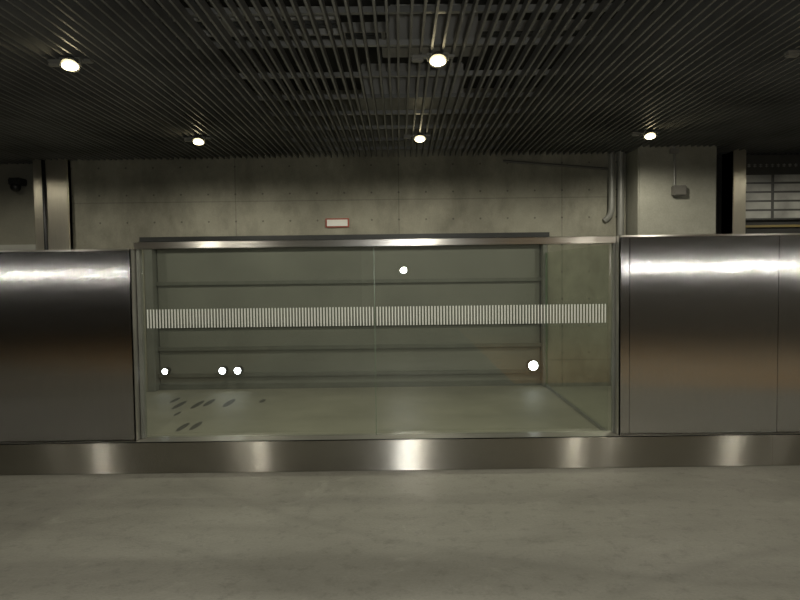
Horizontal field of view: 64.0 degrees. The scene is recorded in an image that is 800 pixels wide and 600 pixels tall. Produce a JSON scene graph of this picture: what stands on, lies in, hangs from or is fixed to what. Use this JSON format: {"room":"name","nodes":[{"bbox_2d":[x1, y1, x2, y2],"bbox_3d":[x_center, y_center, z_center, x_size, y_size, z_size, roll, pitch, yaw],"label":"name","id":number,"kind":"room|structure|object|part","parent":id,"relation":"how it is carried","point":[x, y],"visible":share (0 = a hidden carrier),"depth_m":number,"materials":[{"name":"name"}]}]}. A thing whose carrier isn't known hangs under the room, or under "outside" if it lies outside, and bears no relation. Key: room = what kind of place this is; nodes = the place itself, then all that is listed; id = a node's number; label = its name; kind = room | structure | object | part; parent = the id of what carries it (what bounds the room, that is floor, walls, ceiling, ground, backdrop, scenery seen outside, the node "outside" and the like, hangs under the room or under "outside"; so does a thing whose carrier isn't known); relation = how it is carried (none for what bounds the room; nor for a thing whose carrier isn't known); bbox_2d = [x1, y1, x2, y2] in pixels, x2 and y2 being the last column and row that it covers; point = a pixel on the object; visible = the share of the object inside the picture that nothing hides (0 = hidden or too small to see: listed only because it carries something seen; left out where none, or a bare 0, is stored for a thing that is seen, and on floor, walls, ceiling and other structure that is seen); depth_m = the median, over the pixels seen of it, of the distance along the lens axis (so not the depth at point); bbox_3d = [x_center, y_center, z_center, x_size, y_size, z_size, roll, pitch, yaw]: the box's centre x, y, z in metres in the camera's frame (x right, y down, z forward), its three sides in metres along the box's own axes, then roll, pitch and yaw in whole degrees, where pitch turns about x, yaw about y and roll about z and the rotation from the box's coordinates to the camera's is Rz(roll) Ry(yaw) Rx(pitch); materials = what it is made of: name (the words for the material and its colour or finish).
{"room":"subway station","nodes":[
{"label":"subway station","id":0,"kind":"room"},
{"bbox_2d":[0,163,35,244],"bbox_3d":[-5.773,-0.601,7.403,4.270,3.300,0.250,-1,3,0],"label":"wall","id":1,"kind":"structure","parent":0,"point":[17,212],"depth_m":7.26,"materials":[{"name":"concrete"}]},
{"bbox_2d":[8,178,26,191],"bbox_3d":[-4.282,-1.282,7.161,0.130,0.155,0.175,-1,3,0],"label":"security camera","id":2,"kind":"object","parent":1,"relation":"attached to","point":[15,184],"visible":1,"depth_m":7.09,"materials":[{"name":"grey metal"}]},
{"bbox_2d":[0,244,35,249],"bbox_3d":[-5.982,-0.560,7.214,3.850,0.080,0.110,-1,3,0],"label":"trim","id":3,"kind":"structure","parent":1,"relation":"attached to","point":[30,246],"depth_m":7.16,"materials":[{"name":"paint"}]},
{"bbox_2d":[206,0,298,122],"bbox_3d":[-1.122,-1.744,2.426,0.084,0.084,9.000,-1,3,0],"label":"ceiling pipe","id":4,"kind":"object","parent":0,"point":[206,0],"visible":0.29,"depth_m":5.13,"materials":[{"name":"grey metal"}]},
{"bbox_2d":[70,87,625,391],"bbox_3d":[-0.093,-0.665,7.228,7.070,3.300,0.300,-1,3,0],"label":"wall","id":5,"kind":"structure","parent":0,"point":[117,203],"depth_m":7.06,"materials":[{"name":"concrete"}]},
{"bbox_2d":[325,218,348,227],"bbox_3d":[-0.691,-0.850,7.056,0.260,0.100,0.025,-1,3,0],"label":"wall sign","id":6,"kind":"object","parent":5,"relation":"attached to","point":[330,222],"visible":1,"depth_m":7.04,"materials":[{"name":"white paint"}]},
{"bbox_2d":[139,232,548,390],"bbox_3d":[-0.603,0.132,7.208,4.530,1.718,0.209,-1,3,0],"label":"wall panel","id":7,"kind":"object","parent":5,"relation":"attached to","point":[457,354],"visible":0.78,"depth_m":7.23,"materials":[{"name":"paint"}]},
{"bbox_2d":[162,367,170,374],"bbox_3d":[-2.620,0.796,7.173,0.074,0.074,0.113,-1,3,0],"label":"marker lamp","id":8,"kind":"object","parent":7,"relation":"attached to","point":[167,370],"visible":1,"depth_m":7.13,"materials":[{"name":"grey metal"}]},
{"bbox_2d":[219,366,227,374],"bbox_3d":[-1.980,0.788,7.172,0.085,0.085,0.114,-1,3,0],"label":"marker lamp","id":9,"kind":"object","parent":7,"relation":"attached to","point":[224,369],"visible":1,"depth_m":7.12,"materials":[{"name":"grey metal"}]},
{"bbox_2d":[234,366,243,373],"bbox_3d":[-1.810,0.786,7.172,0.087,0.087,0.115,-1,3,0],"label":"marker lamp","id":10,"kind":"object","parent":7,"relation":"attached to","point":[239,369],"visible":1,"depth_m":7.12,"materials":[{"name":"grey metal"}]},
{"bbox_3d":[-0.578,-0.208,7.225,4.330,0.044,0.075,-1,2,0],"label":"gate rail","id":11,"kind":"part","parent":7,"relation":"part of","materials":[{"name":"metal"}]},
{"bbox_3d":[-0.580,-0.423,7.228,4.310,0.406,0.040,-1,2,0],"label":"gate panel","id":12,"kind":"part","parent":7,"relation":"part of","materials":[{"name":"paint"}]},
{"bbox_3d":[-0.575,0.031,7.248,4.310,0.456,0.040,-1,2,0],"label":"gate panel","id":13,"kind":"part","parent":7,"relation":"part of","materials":[{"name":"paint"}]},
{"bbox_3d":[-0.572,0.271,7.246,4.330,0.044,0.075,-1,2,0],"label":"gate rail","id":14,"kind":"part","parent":7,"relation":"part of","materials":[{"name":"metal"}]},
{"bbox_3d":[-0.568,0.531,7.257,4.330,0.044,0.075,-1,2,0],"label":"gate rail","id":15,"kind":"part","parent":7,"relation":"part of","materials":[{"name":"metal"}]},
{"bbox_3d":[-0.570,0.401,7.264,4.310,0.236,0.040,-1,2,0],"label":"gate panel","id":16,"kind":"part","parent":7,"relation":"part of","materials":[{"name":"paint"}]},
{"bbox_3d":[-0.567,0.680,7.276,4.310,0.276,0.040,-1,2,0],"label":"gate panel","id":17,"kind":"part","parent":7,"relation":"part of","materials":[{"name":"paint"}]},
{"bbox_3d":[-0.563,0.961,7.253,4.330,0.058,0.028,-1,2,0],"label":"kick plate","id":18,"kind":"part","parent":7,"relation":"part of","materials":[{"name":"paint"}]},
{"bbox_3d":[-0.565,0.831,7.270,4.330,0.044,0.075,-1,2,0],"label":"gate rail","id":19,"kind":"part","parent":7,"relation":"part of","materials":[{"name":"metal"}]},
{"bbox_3d":[-0.564,0.905,7.286,4.310,0.126,0.040,-1,2,0],"label":"gate panel","id":20,"kind":"part","parent":7,"relation":"part of","materials":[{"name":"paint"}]},
{"bbox_2d":[526,359,537,370],"bbox_3d":[1.484,0.729,7.169,0.120,0.120,0.120,-1,3,0],"label":"marker lamp","id":21,"kind":"object","parent":7,"relation":"attached to","point":[531,364],"visible":1,"depth_m":7.12,"materials":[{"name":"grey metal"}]},
{"bbox_2d":[503,160,607,169],"bbox_3d":[1.707,-1.479,7.013,1.152,0.128,0.028,-1,3,0],"label":"conduit pipe","id":22,"kind":"object","parent":5,"relation":"attached to","point":[505,161],"visible":1,"depth_m":7.00,"materials":[{"name":"grey metal"}]},
{"bbox_2d":[603,151,614,222],"bbox_3d":[2.286,-1.568,7.006,0.128,1.436,0.068,1,3,34],"label":"conduit pipe","id":23,"kind":"object","parent":5,"relation":"attached to","point":[611,157],"visible":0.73,"depth_m":6.98,"materials":[{"name":"grey metal"}]},
{"bbox_2d":[617,151,623,235],"bbox_3d":[2.422,-0.678,7.029,0.076,3.220,0.076,-1,3,0],"label":"conduit pipe","id":24,"kind":"object","parent":5,"relation":"attached to","point":[620,156],"visible":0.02,"depth_m":6.98,"materials":[{"name":"grey metal"}]},
{"bbox_2d":[716,153,721,233],"bbox_3d":[3.537,-0.660,7.210,0.170,3.200,0.060,-1,3,0],"label":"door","id":25,"kind":"structure","parent":5,"relation":"in","point":[719,156],"depth_m":7.16,"materials":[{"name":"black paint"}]},
{"bbox_2d":[146,385,610,435],"bbox_3d":[0.014,1.122,6.395,15.900,0.200,2.720,-1,3,0],"label":"floor","id":26,"kind":"structure","parent":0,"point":[515,408],"depth_m":6.03,"materials":[{"name":"concrete"}]},
{"bbox_2d":[33,158,72,249],"bbox_3d":[-3.797,-0.560,7.019,0.380,3.199,0.118,-1,3,0],"label":"steel pillar","id":27,"kind":"structure","parent":26,"relation":"on","point":[51,178],"depth_m":6.98,"materials":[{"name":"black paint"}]},
{"bbox_2d":[545,253,606,430],"bbox_3d":[1.625,0.268,6.057,0.018,1.494,2.098,-1,3,0],"label":"metal frame","id":28,"kind":"object","parent":26,"relation":"on","point":[555,392],"visible":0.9,"depth_m":7.05,"materials":[{"name":"grey metal"}]},
{"bbox_2d":[626,145,716,234],"bbox_3d":[2.902,-0.663,6.887,0.820,3.249,0.375,-1,3,0],"label":"concrete pillar","id":29,"kind":"structure","parent":26,"relation":"on","point":[651,209],"depth_m":6.68,"materials":[{"name":"grey concrete"}]},
{"bbox_2d":[669,145,686,196],"bbox_3d":[2.882,-1.452,6.626,0.160,0.750,0.078,-1,3,0],"label":"junction box","id":30,"kind":"object","parent":29,"relation":"attached to","point":[676,190],"visible":0.93,"depth_m":6.62,"materials":[{"name":"grey plastic"}]},
{"bbox_2d":[0,0,799,164],"bbox_3d":[-0.023,-1.391,2.066,12.011,0.080,10.250,-1,3,0],"label":"ceiling","id":31,"kind":"structure","parent":0,"point":[718,73],"depth_m":4.28,"materials":[{"name":"black metal"}]},
{"bbox_2d":[47,56,93,72],"bbox_3d":[-1.922,-1.362,3.699,0.250,0.080,0.128,-1,3,0],"label":"ceiling spotlight","id":32,"kind":"object","parent":31,"relation":"attached to","point":[69,63],"visible":1,"depth_m":3.68,"materials":[{"name":"metal"}]},
{"bbox_3d":[-1.923,-1.393,3.737,0.250,0.014,0.050,-1,2,0],"label":"plate","id":33,"kind":"part","parent":32,"relation":"part of","materials":[{"name":"metal"}]},
{"bbox_2d":[183,136,211,145],"bbox_3d":[-1.863,-1.457,5.857,0.250,0.080,0.128,-1,3,0],"label":"ceiling spotlight","id":34,"kind":"object","parent":31,"relation":"attached to","point":[198,140],"visible":1,"depth_m":5.83,"materials":[{"name":"metal"}]},
{"bbox_3d":[-1.864,-1.488,5.895,0.250,0.014,0.050,-1,2,0],"label":"plate","id":35,"kind":"part","parent":34,"relation":"part of","materials":[{"name":"metal"}]},
{"bbox_3d":[-0.019,-1.537,4.827,12.000,0.030,0.030,-1,2,0],"label":"carrier rail","id":36,"kind":"part","parent":31,"relation":"part of","materials":[{"name":"black metal"}]},
{"bbox_3d":[-0.020,-1.605,6.380,12.000,0.030,0.030,-1,2,0],"label":"carrier rail","id":37,"kind":"part","parent":31,"relation":"part of","materials":[{"name":"black metal"}]},
{"bbox_3d":[-0.020,-1.558,5.318,12.000,0.030,0.030,-1,2,0],"label":"carrier rail","id":38,"kind":"part","parent":31,"relation":"part of","materials":[{"name":"black metal"}]},
{"bbox_3d":[-0.019,-1.514,4.291,12.000,0.030,0.030,-1,2,0],"label":"carrier rail","id":39,"kind":"part","parent":31,"relation":"part of","materials":[{"name":"black metal"}]},
{"bbox_3d":[-0.018,-1.468,3.241,12.000,0.030,0.030,-1,2,0],"label":"carrier rail","id":40,"kind":"part","parent":31,"relation":"part of","materials":[{"name":"black metal"}]},
{"bbox_3d":[-0.020,-1.625,6.844,12.000,0.030,0.030,-1,2,0],"label":"carrier rail","id":41,"kind":"part","parent":31,"relation":"part of","materials":[{"name":"black metal"}]},
{"bbox_3d":[-0.020,-1.582,5.859,12.000,0.030,0.030,-1,2,0],"label":"carrier rail","id":42,"kind":"part","parent":31,"relation":"part of","materials":[{"name":"black metal"}]},
{"bbox_3d":[-0.019,-1.488,3.707,12.000,0.030,0.030,-1,2,0],"label":"carrier rail","id":43,"kind":"part","parent":31,"relation":"part of","materials":[{"name":"black metal"}]},
{"bbox_2d":[403,133,430,142],"bbox_3d":[0.156,-1.482,5.857,0.250,0.080,0.128,-1,3,0],"label":"ceiling spotlight","id":44,"kind":"object","parent":31,"relation":"attached to","point":[419,138],"visible":1,"depth_m":5.83,"materials":[{"name":"metal"}]},
{"bbox_3d":[0.156,-1.514,5.895,0.250,0.014,0.050,-1,2,0],"label":"plate","id":45,"kind":"part","parent":44,"relation":"part of","materials":[{"name":"metal"}]},
{"bbox_2d":[411,51,454,67],"bbox_3d":[0.193,-1.389,3.699,0.250,0.080,0.128,-1,3,0],"label":"ceiling spotlight","id":46,"kind":"object","parent":31,"relation":"attached to","point":[437,59],"visible":1,"depth_m":3.68,"materials":[{"name":"metal"}]},
{"bbox_3d":[0.192,-1.420,3.737,0.250,0.014,0.050,-1,2,0],"label":"plate","id":47,"kind":"part","parent":46,"relation":"part of","materials":[{"name":"metal"}]},
{"bbox_2d":[631,130,658,139],"bbox_3d":[2.256,-1.509,5.857,0.250,0.080,0.128,-1,3,0],"label":"ceiling spotlight","id":48,"kind":"object","parent":31,"relation":"attached to","point":[649,134],"visible":1,"depth_m":5.83,"materials":[{"name":"metal"}]},
{"bbox_2d":[784,50,799,57],"bbox_3d":[2.377,-1.416,3.699,0.250,0.080,0.128,-1,3,0],"label":"ceiling spotlight","id":49,"kind":"object","parent":31,"relation":"attached to","point":[790,53],"visible":1,"depth_m":3.72,"materials":[{"name":"metal"}]},
{"bbox_3d":[2.377,-1.447,3.737,0.250,0.014,0.050,-1,2,0],"label":"plate","id":50,"kind":"part","parent":49,"relation":"part of","materials":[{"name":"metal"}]},
{"bbox_2d":[0,465,799,599],"bbox_3d":[0.020,1.622,-1.035,16.000,0.150,11.790,-1,3,0],"label":"floor","id":51,"kind":"structure","parent":0,"point":[700,532],"depth_m":3.65,"materials":[{"name":"concrete"}]},
{"bbox_2d":[0,431,799,474],"bbox_3d":[0.015,1.167,4.936,15.800,0.233,0.200,-1,3,0],"label":"baseboard","id":52,"kind":"structure","parent":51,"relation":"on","point":[544,449],"depth_m":4.84,"materials":[{"name":"grey metal"}]},
{"bbox_2d":[0,249,141,442],"bbox_3d":[-4.957,0.380,4.916,5.877,1.463,0.145,-1,3,0],"label":"metal panel","id":53,"kind":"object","parent":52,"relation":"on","point":[70,371],"depth_m":4.85,"materials":[{"name":"grey metal"}]},
{"bbox_3d":[-2.025,0.343,4.918,0.013,1.463,0.142,-1,2,0],"label":"post","id":54,"kind":"part","parent":53,"relation":"part of","materials":[{"name":"metal"}]},
{"bbox_2d":[136,249,146,438],"bbox_3d":[-1.999,0.342,4.954,0.026,1.463,0.050,-1,3,0],"label":"post","id":55,"kind":"object","parent":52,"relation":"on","point":[139,270],"visible":1,"depth_m":4.94,"materials":[{"name":"silver metal"}]},
{"bbox_2d":[147,246,376,434],"bbox_3d":[-1.085,0.331,4.954,1.791,1.464,0.014,-1,3,0],"label":"glass pane","id":56,"kind":"object","parent":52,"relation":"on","point":[373,246],"visible":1,"depth_m":4.94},
{"bbox_2d":[134,236,615,248],"bbox_3d":[-0.192,-0.441,4.920,3.672,0.057,0.100,-1,3,0],"label":"cap rail","id":57,"kind":"object","parent":56,"relation":"on","point":[582,239],"visible":0.97,"depth_m":4.87,"materials":[{"name":"metal"}]},
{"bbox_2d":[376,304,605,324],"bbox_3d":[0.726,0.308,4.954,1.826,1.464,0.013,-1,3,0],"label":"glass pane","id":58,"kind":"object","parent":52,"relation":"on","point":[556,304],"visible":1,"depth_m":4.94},
{"bbox_2d":[611,243,614,432],"bbox_3d":[1.647,0.296,4.949,0.013,1.463,0.040,-1,3,0],"label":"post","id":59,"kind":"object","parent":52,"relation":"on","point":[613,244],"visible":1,"depth_m":4.94,"materials":[{"name":"silver metal"}]},
{"bbox_2d":[613,233,799,434],"bbox_3d":[4.780,0.230,4.915,6.247,1.518,0.145,-1,3,0],"label":"metal panel","id":60,"kind":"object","parent":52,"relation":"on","point":[707,326],"depth_m":4.85,"materials":[{"name":"grey metal"}]},
{"bbox_3d":[1.663,0.269,4.916,0.013,1.518,0.142,-1,2,0],"label":"post","id":61,"kind":"part","parent":60,"relation":"part of","materials":[{"name":"metal"}]},
{"bbox_3d":[1.704,0.278,4.858,0.067,1.504,0.020,-1,2,0],"label":"cladding panel","id":62,"kind":"part","parent":60,"relation":"part of","materials":[{"name":"metal"}]},
{"bbox_3d":[4.033,0.249,4.858,2.337,1.504,0.020,-1,2,0],"label":"cladding panel","id":63,"kind":"part","parent":60,"relation":"part of","materials":[{"name":"metal"}]},
{"bbox_2d":[141,0,688,90],"bbox_3d":[-0.027,-2.121,1.008,16.000,0.150,16.200,-1,3,0],"label":"ceiling","id":64,"kind":"structure","parent":0,"point":[373,56],"depth_m":5.93,"materials":[{"name":"metal"}]},
{"bbox_2d":[355,47,469,110],"bbox_3d":[0.100,-1.957,5.470,0.950,0.570,0.400,-1,3,0],"label":"ventilation duct","id":65,"kind":"object","parent":64,"relation":"hanging from","point":[402,66],"visible":0.37,"depth_m":5.31,"materials":[{"name":"metal"}]},
{"bbox_2d":[176,18,669,41],"bbox_3d":[0.282,-2.033,4.866,10.615,0.070,0.260,-1,3,0],"label":"cable tray","id":66,"kind":"object","parent":64,"relation":"hanging from","point":[369,26],"visible":0.09,"depth_m":4.75,"materials":[{"name":"grey metal"}]},
{"bbox_2d":[382,0,482,57],"bbox_3d":[0.226,-1.945,4.369,0.700,0.500,0.200,-1,3,0],"label":"ventilation duct","id":67,"kind":"object","parent":64,"relation":"hanging from","point":[404,19],"visible":0.32,"depth_m":4.30,"materials":[{"name":"metal"}]},
{"bbox_2d":[745,153,799,233],"bbox_3d":[5.821,-0.742,7.288,4.140,3.300,0.180,-1,3,0],"label":"wall","id":68,"kind":"structure","parent":0,"point":[758,230],"depth_m":7.19,"materials":[{"name":"concrete"}]},
{"bbox_2d":[721,149,745,233],"bbox_3d":[3.672,-0.655,7.055,0.140,3.199,0.250,-1,3,0],"label":"door frame","id":69,"kind":"structure","parent":68,"relation":"attached to","point":[733,162],"depth_m":6.92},
{"bbox_2d":[745,225,799,227],"bbox_3d":[4.325,-0.831,7.178,1.130,0.025,0.029,-1,3,0],"label":"trim","id":70,"kind":"structure","parent":68,"relation":"attached to","point":[746,226],"depth_m":7.16,"materials":[{"name":"yellow paint"}]},
{"bbox_2d":[746,154,799,219],"bbox_3d":[4.300,-1.257,7.146,1.070,0.720,0.052,-1,3,0],"label":"barred window","id":71,"kind":"structure","parent":68,"relation":"attached to","point":[772,181],"depth_m":7.12,"materials":[{"name":"grey metal"}]},
{"bbox_3d":[3.966,-1.351,7.119,0.325,0.078,0.005,-1,2,0],"label":"name plate","id":72,"kind":"part","parent":71,"relation":"part of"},
{"bbox_3d":[3.967,-1.251,7.123,0.325,0.078,0.005,-1,2,0],"label":"name plate","id":73,"kind":"part","parent":71,"relation":"part of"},
{"bbox_3d":[3.968,-1.151,7.127,0.325,0.078,0.005,-1,2,0],"label":"name plate","id":74,"kind":"part","parent":71,"relation":"part of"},
{"bbox_3d":[3.970,-1.051,7.132,0.325,0.078,0.005,-1,2,0],"label":"name plate","id":75,"kind":"part","parent":71,"relation":"part of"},
{"bbox_3d":[3.971,-0.951,7.136,0.325,0.078,0.005,-1,2,0],"label":"name plate","id":76,"kind":"part","parent":71,"relation":"part of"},
{"bbox_3d":[4.326,-1.355,7.119,0.325,0.078,0.005,-1,2,0],"label":"name plate","id":77,"kind":"part","parent":71,"relation":"part of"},
{"bbox_3d":[4.327,-1.255,7.123,0.325,0.078,0.005,-1,2,0],"label":"name plate","id":78,"kind":"part","parent":71,"relation":"part of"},
{"bbox_3d":[4.328,-1.155,7.127,0.325,0.078,0.005,-1,2,0],"label":"name plate","id":79,"kind":"part","parent":71,"relation":"part of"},
{"bbox_3d":[4.330,-1.056,7.132,0.325,0.078,0.005,-1,2,0],"label":"name plate","id":80,"kind":"part","parent":71,"relation":"part of","materials":[{"name":"grey metal"}]},
{"bbox_3d":[4.331,-0.956,7.136,0.325,0.078,0.005,-1,2,0],"label":"name plate","id":81,"kind":"part","parent":71,"relation":"part of","materials":[{"name":"grey metal"}]},
{"bbox_3d":[-2.621,-1.625,2.430,0.084,0.084,9.000,-1,2,0],"label":"ceiling pipe","id":82,"kind":"object","parent":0,"visible":0},
{"bbox_2d":[146,6,338,36],"bbox_3d":[-1.796,-1.629,3.782,2.850,0.070,0.260,-1,3,0],"label":"cable tray","id":83,"kind":"object","parent":82,"relation":"hanging from","point":[320,21],"visible":0.14,"depth_m":3.78,"materials":[{"name":"grey metal"}]},
{"bbox_3d":[2.380,-1.619,3.034,3.600,0.070,0.260,-1,2,0],"label":"cable tray","id":84,"kind":"object","parent":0,"visible":0},
{"bbox_2d":[531,0,650,129],"bbox_3d":[1.429,-1.676,2.430,0.084,0.084,9.000,-1,3,0],"label":"ceiling pipe","id":85,"kind":"object","parent":84,"relation":"on","point":[650,0],"visible":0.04,"depth_m":4.66,"materials":[{"name":"grey metal"}]}
]}

